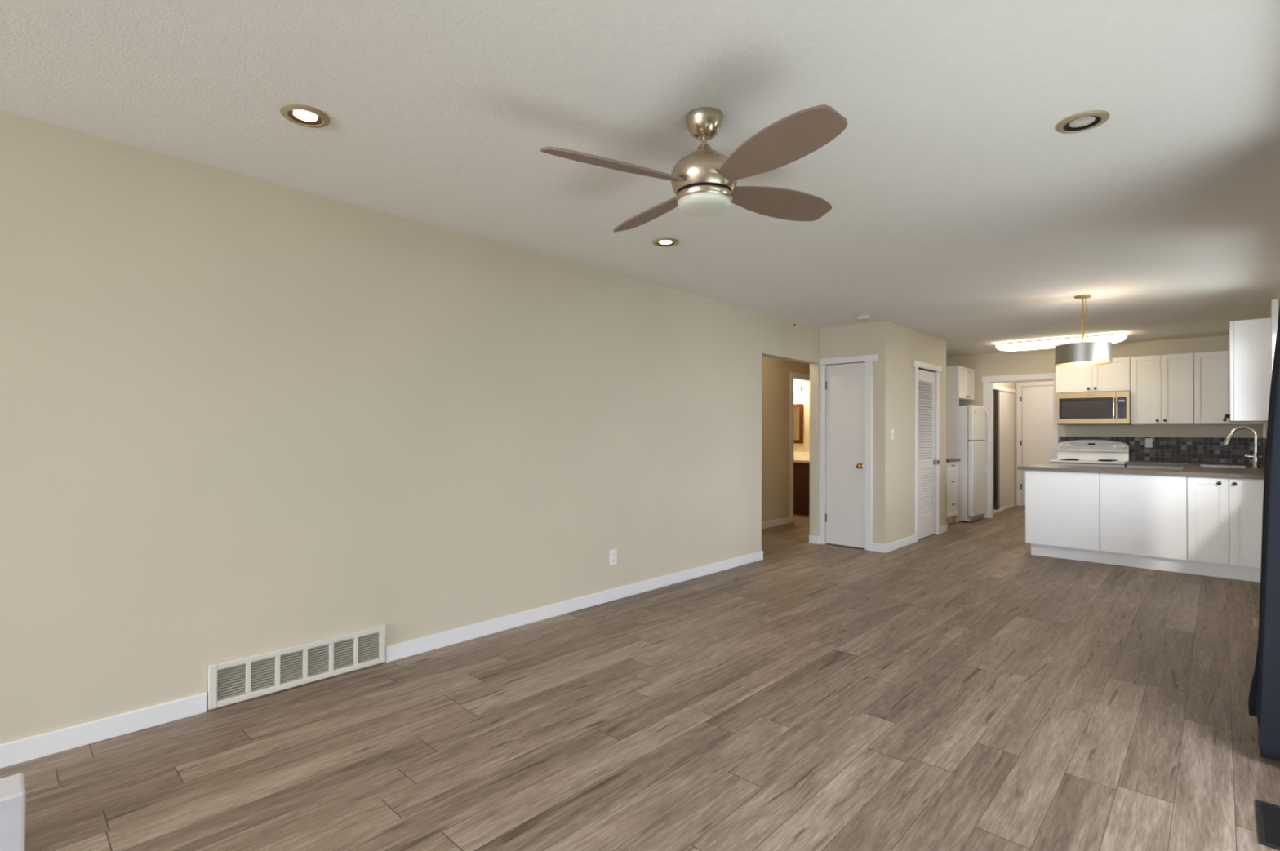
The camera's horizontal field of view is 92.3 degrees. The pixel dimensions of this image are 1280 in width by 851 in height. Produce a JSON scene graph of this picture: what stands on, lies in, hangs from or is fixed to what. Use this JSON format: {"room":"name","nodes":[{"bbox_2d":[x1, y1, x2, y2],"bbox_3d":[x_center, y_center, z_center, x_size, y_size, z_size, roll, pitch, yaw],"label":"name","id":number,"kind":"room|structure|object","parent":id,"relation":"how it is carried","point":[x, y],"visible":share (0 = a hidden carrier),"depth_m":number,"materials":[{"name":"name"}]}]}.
{"room":"living room","nodes":[
{"label":"living room","id":0,"kind":"room"},
{"bbox_2d":[0,110,820,744],"bbox_3d":[-1.971,0.055,2.829,0.110,2.460,11.610,0,-1,43],"label":"wall","id":1,"kind":"structure","parent":0,"point":[241,415],"depth_m":3.06,"materials":[{"name":"beige paint"}]},
{"bbox_2d":[208,625,385,710],"bbox_3d":[-1.658,1.181,3.046,0.035,0.196,0.802,0,-1,43],"label":"air vent","id":2,"kind":"object","parent":1,"relation":"in","point":[237,680],"visible":1,"depth_m":3.01,"materials":[{"name":"white metal"}]},
{"bbox_2d":[0,551,763,768],"bbox_3d":[-2.387,1.235,2.371,0.124,0.087,10.398,0,-1,43],"label":"baseboard","id":3,"kind":"structure","parent":1,"relation":"attached to","point":[38,746],"depth_m":3.37,"materials":[{"name":"white paint"}]},
{"bbox_2d":[609,549,617,565],"bbox_3d":[-0.200,0.989,4.613,0.008,0.116,0.072,0,-1,43],"label":"wall outlet","id":4,"kind":"object","parent":1,"relation":"attached to","point":[613,553],"visible":1,"depth_m":4.61,"materials":[{"name":"white plastic"}]},
{"bbox_2d":[0,0,1279,356],"bbox_3d":[0.384,-1.185,4.742,6.860,0.080,17.800,0,-1,43],"label":"ceiling","id":5,"kind":"structure","parent":0,"point":[961,215],"depth_m":2.39,"materials":[{"name":"white paint"}]},
{"bbox_2d":[280,103,329,128],"bbox_3d":[-1.270,-1.172,2.332,0.168,0.010,0.168,0,-1,43],"label":"recessed light","id":6,"kind":"object","parent":5,"relation":"in","point":[303,115],"visible":1,"depth_m":2.32,"materials":[{"name":"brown metal"}]},
{"bbox_2d":[652,237,679,247],"bbox_3d":[0.161,-1.150,3.864,0.168,0.010,0.168,0,-1,43],"label":"recessed light","id":7,"kind":"object","parent":5,"relation":"in","point":[664,242],"visible":1,"depth_m":3.85,"materials":[{"name":"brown metal"}]},
{"bbox_2d":[540,104,848,232],"bbox_3d":[0.243,-0.992,2.327,0.969,0.358,0.970,0,-1,14],"label":"ceiling fan","id":8,"kind":"object","parent":5,"relation":"hanging from","point":[704,182],"visible":1,"depth_m":2.22,"materials":[{"name":"brown wood"}]},
{"bbox_2d":[856,315,870,320],"bbox_3d":[2.298,-1.102,6.326,0.140,0.037,0.140,0,-1,43],"label":"smoke detector","id":9,"kind":"object","parent":5,"relation":"attached to","point":[859,317],"visible":1,"depth_m":6.28,"materials":[{"name":"beige plastic"}]},
{"bbox_2d":[995,332,1127,351],"bbox_3d":[5.241,-1.041,7.713,1.375,0.104,0.380,0,-1,43],"label":"fluorescent light","id":10,"kind":"object","parent":5,"relation":"attached to","point":[1113,337],"visible":0.98,"depth_m":7.61,"materials":[{"name":"white plastic"}]},
{"bbox_2d":[1055,110,1109,133],"bbox_3d":[1.693,-1.159,2.353,0.168,0.010,0.168,0,-1,43],"label":"recessed light","id":11,"kind":"object","parent":5,"relation":"in","point":[1082,122],"visible":1,"depth_m":2.35,"materials":[{"name":"beige metal"}]},
{"bbox_2d":[1054,294,1112,366],"bbox_3d":[3.834,-0.828,5.318,0.402,0.592,0.402,0,-1,43],"label":"pendant lamp","id":12,"kind":"object","parent":5,"relation":"hanging from","point":[1083,353],"visible":1,"depth_m":5.19,"materials":[{"name":"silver metal"}]},
{"bbox_2d":[1057,361,1110,365],"bbox_3d":[3.833,-0.542,5.315,0.390,0.005,0.390,0,-1,43],"label":"diffuser","id":13,"kind":"object","parent":12,"relation":"attached to","point":[1059,363],"depth_m":5.33,"materials":[{"name":"white glass"}]},
{"bbox_2d":[0,505,1279,850],"bbox_3d":[0.374,1.345,4.716,6.860,0.060,17.800,0,-1,43],"label":"floor","id":14,"kind":"structure","parent":0,"point":[961,688],"depth_m":2.60,"materials":[{"name":"laminate"}]},
{"bbox_2d":[0,773,26,850],"bbox_3d":[-2.234,1.170,1.463,0.157,0.200,1.086,0,-1,43],"label":"curb","id":15,"kind":"object","parent":14,"relation":"on","point":[12,788],"visible":1,"depth_m":1.79,"materials":[{"name":"white paint"}]},
{"bbox_2d":[793,452,809,515],"bbox_3d":[2.344,0.902,9.906,1.245,0.950,0.550,0,-1,43],"label":"vanity","id":16,"kind":"object","parent":14,"relation":"on","point":[801,460],"visible":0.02,"depth_m":9.45,"materials":[{"name":"brown wood"}]},
{"bbox_2d":[946,462,958,524],"bbox_3d":[4.122,0.939,8.727,0.646,0.868,0.510,0,-1,43],"label":"drawer unit","id":17,"kind":"object","parent":14,"relation":"on","point":[952,468],"visible":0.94,"depth_m":8.54,"materials":[{"name":"white paint"}]},
{"bbox_2d":[946,458,960,462],"bbox_3d":[4.124,0.486,8.732,0.646,0.036,0.521,0,-1,43],"label":"countertop","id":18,"kind":"structure","parent":17,"relation":"on","point":[948,460],"depth_m":8.51,"materials":[{"name":"brown laminate"}]},
{"bbox_2d":[946,365,974,522],"bbox_3d":[4.573,0.264,9.203,0.653,2.232,0.772,0,-1,43],"label":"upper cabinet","id":19,"kind":"object","parent":14,"relation":"on","point":[960,380],"visible":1,"depth_m":8.80,"materials":[{"name":"white paint"}]},
{"bbox_2d":[958,405,990,522],"bbox_3d":[4.673,0.549,9.099,0.785,1.660,0.660,0,-1,43],"label":"fridge","id":20,"kind":"object","parent":14,"relation":"on","point":[971,419],"visible":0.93,"depth_m":8.73,"materials":[{"name":"white metal"}]},
{"bbox_2d":[1025,470,1100,551],"bbox_3d":[4.424,0.844,6.380,0.622,0.756,0.550,0,-1,43],"label":"base cabinet","id":21,"kind":"object","parent":14,"relation":"on","point":[1062,508],"visible":0.96,"depth_m":6.17,"materials":[{"name":"white paint"}]},
{"bbox_2d":[1017,460,1264,479],"bbox_3d":[5.617,0.456,6.812,1.896,0.038,2.864,0,-1,43],"label":"countertop","id":22,"kind":"structure","parent":21,"relation":"on","point":[1189,470],"depth_m":5.99,"materials":[{"name":"grey laminate"}]},
{"bbox_2d":[1194,464,1250,469],"bbox_3d":[6.143,0.525,6.488,0.419,0.192,0.676,0,-1,43],"label":"sink","id":23,"kind":"object","parent":22,"relation":"in","point":[1196,465],"visible":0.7,"depth_m":6.66,"materials":[{"name":"metal"}]},
{"bbox_2d":[1197,465,1247,468],"bbox_3d":[6.143,0.528,6.488,0.375,0.186,0.632,0,-1,43],"label":"basin","id":24,"kind":"object","parent":23,"relation":"in","point":[1198,466],"depth_m":6.66,"materials":[{"name":"metal"}]},
{"bbox_2d":[1223,426,1262,467],"bbox_3d":[6.280,0.220,6.405,0.295,0.430,0.058,0,-1,43],"label":"faucet","id":25,"kind":"object","parent":22,"relation":"on","point":[1256,457],"visible":0.99,"depth_m":6.34,"materials":[{"name":"silver metal"}]},
{"bbox_2d":[1048,440,1129,467],"bbox_3d":[5.854,0.763,8.002,0.784,1.158,0.711,0,-1,43],"label":"stove","id":26,"kind":"object","parent":14,"relation":"on","point":[1098,453],"visible":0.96,"depth_m":8.06,"materials":[{"name":"white metal"}]},
{"bbox_2d":[1048,459,1127,464],"bbox_3d":[5.835,0.467,7.983,0.784,0.024,0.570,0,-1,43],"label":"cooktop","id":27,"kind":"object","parent":26,"relation":"in","point":[1053,461],"depth_m":7.88,"materials":[{"name":"white metal"}]},
{"bbox_2d":[1099,473,1187,560],"bbox_3d":[4.882,0.841,5.948,0.631,0.756,0.550,0,-1,43],"label":"base cabinet","id":28,"kind":"object","parent":14,"relation":"on","point":[1141,515],"visible":0.96,"depth_m":5.74,"materials":[{"name":"white paint"}]},
{"bbox_2d":[1031,543,1261,582],"bbox_3d":[4.737,1.281,5.804,1.790,0.127,0.020,0,-1,43],"label":"toe kick","id":29,"kind":"object","parent":14,"relation":"on","point":[1214,570],"visible":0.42,"depth_m":5.74,"materials":[{"name":"white paint"}]},
{"bbox_2d":[1126,465,1184,469],"bbox_3d":[6.414,0.878,7.582,0.593,0.784,0.630,0,-1,43],"label":"base cabinet","id":30,"kind":"object","parent":14,"relation":"on","point":[1127,466],"visible":0.04,"depth_m":7.37,"materials":[{"name":"white paint"}]},
{"bbox_2d":[1186,476,1263,568],"bbox_3d":[5.310,0.838,5.523,0.568,0.756,0.581,0,-1,43],"label":"base cabinet","id":31,"kind":"object","parent":14,"relation":"on","point":[1225,515],"visible":0.92,"depth_m":5.36,"materials":[{"name":"white paint"}]},
{"bbox_2d":[1252,617,1258,627],"bbox_3d":[4.159,1.321,4.086,0.115,0.006,0.260,0,-1,43],"label":"floor vent","id":32,"kind":"object","parent":14,"relation":"in","point":[1255,621],"visible":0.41,"depth_m":4.12,"materials":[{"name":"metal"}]},
{"bbox_2d":[1255,618,1258,626],"bbox_3d":[4.159,1.321,4.086,0.087,0.002,0.226,0,-1,43],"label":"grille","id":33,"kind":"object","parent":32,"relation":"attached to","point":[1256,620],"depth_m":4.11,"materials":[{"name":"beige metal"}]},
{"bbox_2d":[1255,799,1279,850],"bbox_3d":[2.064,1.290,1.967,0.125,0.006,0.310,0,-1,43],"label":"floor vent","id":34,"kind":"object","parent":14,"relation":"in","point":[1268,815],"visible":1,"depth_m":1.99,"materials":[{"name":"black metal"}]},
{"bbox_2d":[1261,803,1279,847],"bbox_3d":[2.064,1.290,1.967,0.097,0.002,0.276,0,-1,43],"label":"grille","id":35,"kind":"object","parent":34,"relation":"attached to","point":[1270,813],"depth_m":1.98,"materials":[{"name":"black metal"}]},
{"bbox_2d":[1262,806,1279,845],"bbox_3d":[2.064,1.292,1.967,0.097,0.001,0.282,0,-1,43],"label":"tray","id":36,"kind":"object","parent":34,"relation":"on","point":[1271,815],"depth_m":1.98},
{"bbox_2d":[761,355,809,522],"bbox_3d":[1.486,0.124,8.015,0.100,2.460,4.900,0,-1,43],"label":"wall","id":37,"kind":"structure","parent":0,"point":[775,372],"depth_m":8.33,"materials":[{"name":"beige paint"}]},
{"bbox_2d":[761,517,790,528],"bbox_3d":[1.001,1.302,7.410,0.014,0.087,3.180,0,-1,43],"label":"baseboard","id":38,"kind":"structure","parent":37,"relation":"attached to","point":[773,523],"depth_m":8.28,"materials":[{"name":"white paint"}]},
{"bbox_2d":[790,372,809,523],"bbox_3d":[2.388,0.310,8.956,0.118,2.115,0.940,0,-1,43],"label":"trim","id":39,"kind":"structure","parent":37,"relation":"attached to","point":[799,376],"depth_m":8.60,"materials":[{"name":"white paint"}]},
{"bbox_2d":[793,379,809,452],"bbox_3d":[2.363,0.152,10.350,1.830,2.460,0.100,0,-1,43],"label":"wall","id":40,"kind":"structure","parent":0,"point":[802,397],"depth_m":9.99,"materials":[{"name":"beige paint"}]},
{"bbox_2d":[793,386,800,391],"bbox_3d":[2.448,-0.592,10.123,0.390,0.095,0.124,0,-1,43],"label":"vanity light","id":41,"kind":"object","parent":40,"relation":"attached to","point":[795,388],"visible":0.32,"depth_m":9.99,"materials":[{"name":"silver metal"}]},
{"bbox_2d":[793,404,803,443],"bbox_3d":[2.442,-0.032,10.191,0.565,0.649,0.023,0,-1,43],"label":"bathroom mirror","id":42,"kind":"object","parent":40,"relation":"attached to","point":[797,408],"visible":0.45,"depth_m":10.05,"materials":[{"name":"red wood"}]},
{"bbox_2d":[819,320,888,544],"bbox_3d":[2.318,0.115,6.831,0.855,2.460,0.100,0,-1,43],"label":"wall","id":43,"kind":"structure","parent":0,"point":[871,338],"depth_m":6.57,"materials":[{"name":"beige paint"}]},
{"bbox_2d":[808,535,820,544],"bbox_3d":[1.991,1.302,7.010,0.124,0.087,0.035,0,-1,43],"label":"baseboard opening","id":44,"kind":"structure","parent":43,"relation":"attached to","point":[812,540],"depth_m":6.99,"materials":[{"name":"white paint"}]},
{"bbox_2d":[825,362,865,548],"bbox_3d":[2.262,0.324,6.806,0.478,2.018,0.102,0,-1,43],"label":"door","id":45,"kind":"structure","parent":43,"relation":"in","point":[845,384],"depth_m":6.81,"materials":[{"name":"white paint"}]},
{"bbox_2d":[819,354,877,551],"bbox_3d":[2.287,0.292,6.774,0.663,2.104,0.022,0,-1,43],"label":"trim","id":46,"kind":"structure","parent":43,"relation":"attached to","point":[868,359],"depth_m":6.63,"materials":[{"name":"white paint"}]},
{"bbox_2d":[888,321,946,543],"bbox_3d":[3.276,0.124,7.296,0.100,2.460,1.890,0,-1,43],"label":"wall","id":47,"kind":"structure","parent":0,"point":[906,345],"depth_m":6.93,"materials":[{"name":"beige paint"}]},
{"bbox_2d":[890,429,893,439],"bbox_3d":[2.728,0.096,6.630,0.016,0.116,0.072,0,-1,43],"label":"light switch","id":48,"kind":"object","parent":47,"relation":"attached to","point":[891,430],"visible":1,"depth_m":6.62,"materials":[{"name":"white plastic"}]},
{"bbox_2d":[871,534,915,553],"bbox_3d":[2.837,1.304,6.840,0.151,0.087,0.879,0,-1,43],"label":"baseboard","id":49,"kind":"structure","parent":47,"relation":"attached to","point":[895,545],"depth_m":6.62,"materials":[{"name":"white paint"}]},
{"bbox_2d":[913,360,942,542],"bbox_3d":[3.486,0.304,7.428,0.022,2.104,0.945,0,-1,43],"label":"trim","id":50,"kind":"structure","parent":47,"relation":"attached to","point":[917,364],"depth_m":7.29,"materials":[{"name":"white paint"}]},
{"bbox_2d":[918,369,940,539],"bbox_3d":[3.464,0.341,7.420,0.104,2.006,0.688,0,-1,43],"label":"door","id":51,"kind":"structure","parent":47,"relation":"in","point":[926,402],"depth_m":7.48,"materials":[{"name":"white paint"}]},
{"bbox_2d":[992,382,1016,506],"bbox_3d":[5.879,0.164,10.091,0.080,2.460,2.050,0,-1,43],"label":"wall","id":52,"kind":"structure","parent":0,"point":[1011,385],"depth_m":10.72,"materials":[{"name":"beige paint"}]},
{"bbox_2d":[993,390,995,510],"bbox_3d":[5.772,0.393,10.009,0.025,1.940,0.950,0,-1,43],"label":"door","id":53,"kind":"structure","parent":52,"relation":"in","point":[994,391],"depth_m":9.98,"materials":[{"name":"white wood"}]},
{"bbox_2d":[992,384,1015,513],"bbox_3d":[5.971,0.378,10.173,0.090,2.035,1.600,0,-1,43],"label":"trim","id":54,"kind":"structure","parent":52,"relation":"attached to","point":[995,387],"depth_m":10.16,"materials":[{"name":"white paint"}]},
{"bbox_2d":[995,390,1013,510],"bbox_3d":[6.143,0.398,10.343,0.036,1.940,1.025,0,-1,43],"label":"door","id":55,"kind":"structure","parent":52,"relation":"in","point":[1004,400],"depth_m":10.26,"materials":[{"name":"white paint"}]},
{"bbox_2d":[993,380,1053,506],"bbox_3d":[6.813,0.175,10.687,2.060,2.460,0.100,0,-1,43],"label":"wall","id":56,"kind":"structure","parent":0,"point":[1051,380],"depth_m":10.81,"materials":[{"name":"beige paint"}]},
{"bbox_2d":[1016,382,1053,506],"bbox_3d":[6.976,0.328,10.451,1.000,2.150,0.018,0,-1,43],"label":"trim","id":57,"kind":"structure","parent":56,"relation":"attached to","point":[1019,385],"depth_m":10.76,"materials":[{"name":"white paint"}]},
{"bbox_2d":[1019,385,1053,505],"bbox_3d":[6.972,0.355,10.466,0.857,2.075,0.110,0,-1,43],"label":"door","id":58,"kind":"structure","parent":56,"relation":"in","point":[1037,442],"depth_m":10.61,"materials":[{"name":"white paint"}]},
{"bbox_2d":[946,335,1262,518],"bbox_3d":[5.992,0.148,8.506,3.680,2.460,0.100,0,-1,43],"label":"wall","id":59,"kind":"structure","parent":0,"point":[1041,361],"depth_m":8.12,"materials":[{"name":"beige paint"}]},
{"bbox_2d":[981,373,1057,518],"bbox_3d":[5.518,0.322,8.935,0.960,2.118,0.124,0,-1,43],"label":"trim","id":60,"kind":"structure","parent":59,"relation":"attached to","point":[988,381],"depth_m":9.15,"materials":[{"name":"white paint"}]},
{"bbox_2d":[1055,357,1130,393],"bbox_3d":[6.020,-0.651,8.160,0.785,0.428,0.380,0,-1,43],"label":"upper cabinet","id":61,"kind":"object","parent":59,"relation":"attached to","point":[1114,376],"visible":0.7,"depth_m":8.02,"materials":[{"name":"white paint"}]},
{"bbox_2d":[1057,391,1132,425],"bbox_3d":[6.002,-0.220,8.120,0.762,0.421,0.452,0,-1,43],"label":"microwave","id":62,"kind":"object","parent":61,"relation":"attached to","point":[1101,408],"visible":0.99,"depth_m":7.98,"materials":[{"name":"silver metal"}]},
{"bbox_2d":[1145,438,1152,447],"bbox_3d":[6.541,0.224,7.898,0.072,0.116,0.008,0,-1,43],"label":"wall outlet","id":63,"kind":"object","parent":59,"relation":"attached to","point":[1148,442],"visible":1,"depth_m":7.89,"materials":[{"name":"white plastic"}]},
{"bbox_2d":[1058,436,1261,463],"bbox_3d":[6.565,0.301,7.888,1.980,0.302,0.010,0,-1,43],"label":"backsplash","id":64,"kind":"structure","parent":59,"relation":"attached to","point":[1209,450],"depth_m":7.64,"materials":[{"name":"tile"}]},
{"bbox_2d":[1129,353,1194,424],"bbox_3d":[6.524,-0.442,7.681,0.595,0.853,0.380,0,-1,43],"label":"upper cabinet","id":65,"kind":"object","parent":59,"relation":"attached to","point":[1162,386],"visible":1,"depth_m":7.55,"materials":[{"name":"white paint"}]},
{"bbox_2d":[1194,351,1262,424],"bbox_3d":[6.953,-0.444,7.277,0.573,0.853,0.380,0,-1,43],"label":"upper cabinet","id":66,"kind":"object","parent":59,"relation":"attached to","point":[1211,369],"visible":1,"depth_m":7.25,"materials":[{"name":"white paint"}]},
{"bbox_2d":[1262,288,1279,438],"bbox_3d":[2.100,0.060,1.627,0.100,2.460,15.450,0,-1,43],"label":"wall","id":67,"kind":"structure","parent":0,"point":[1277,297],"depth_m":5.91,"materials":[{"name":"beige paint"}]},
{"bbox_2d":[1224,318,1271,437],"bbox_3d":[5.359,-0.387,5.398,0.319,0.981,0.800,0,-1,43],"label":"upper cabinet","id":68,"kind":"object","parent":67,"relation":"attached to","point":[1249,340],"depth_m":5.12,"materials":[{"name":"white paint"}]},
{"bbox_2d":[1261,438,1266,466],"bbox_3d":[6.567,0.285,6.441,0.010,0.302,2.090,0,-1,43],"label":"backsplash","id":69,"kind":"structure","parent":67,"relation":"attached to","point":[1263,440],"depth_m":6.82,"materials":[{"name":"tile"}]},
{"bbox_2d":[1271,299,1278,372],"bbox_3d":[4.475,-0.288,4.203,0.137,1.430,1.850,0,-1,43],"label":"window","id":70,"kind":"structure","parent":67,"relation":"in","point":[1274,303],"depth_m":4.84,"materials":[{"name":"white paint"}]},
{"bbox_3d":[1.701,-0.948,1.365,0.111,0.035,3.700,0,-1,43],"label":"curtain rod","id":71,"kind":"object","parent":67,"relation":"attached to","visible":0},
{"bbox_2d":[1248,305,1279,761],"bbox_3d":[2.645,0.176,2.498,0.233,2.190,0.604,0,-1,41],"label":"curtain","id":72,"kind":"object","parent":71,"relation":"hanging from","point":[1264,701],"visible":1,"depth_m":2.33,"materials":[{"name":"blue fabric"}]},
{"bbox_3d":[3.619,0.135,8.202,0.645,2.460,0.100,0,-1,43],"label":"wall","id":73,"kind":"structure","parent":0,"visible":0},
{"bbox_2d":[939,524,947,533],"bbox_3d":[3.591,1.320,8.083,0.759,0.087,0.314,0,-1,43],"label":"baseboard","id":74,"kind":"structure","parent":73,"relation":"attached to","point":[943,529],"depth_m":7.81,"materials":[{"name":"white paint"}]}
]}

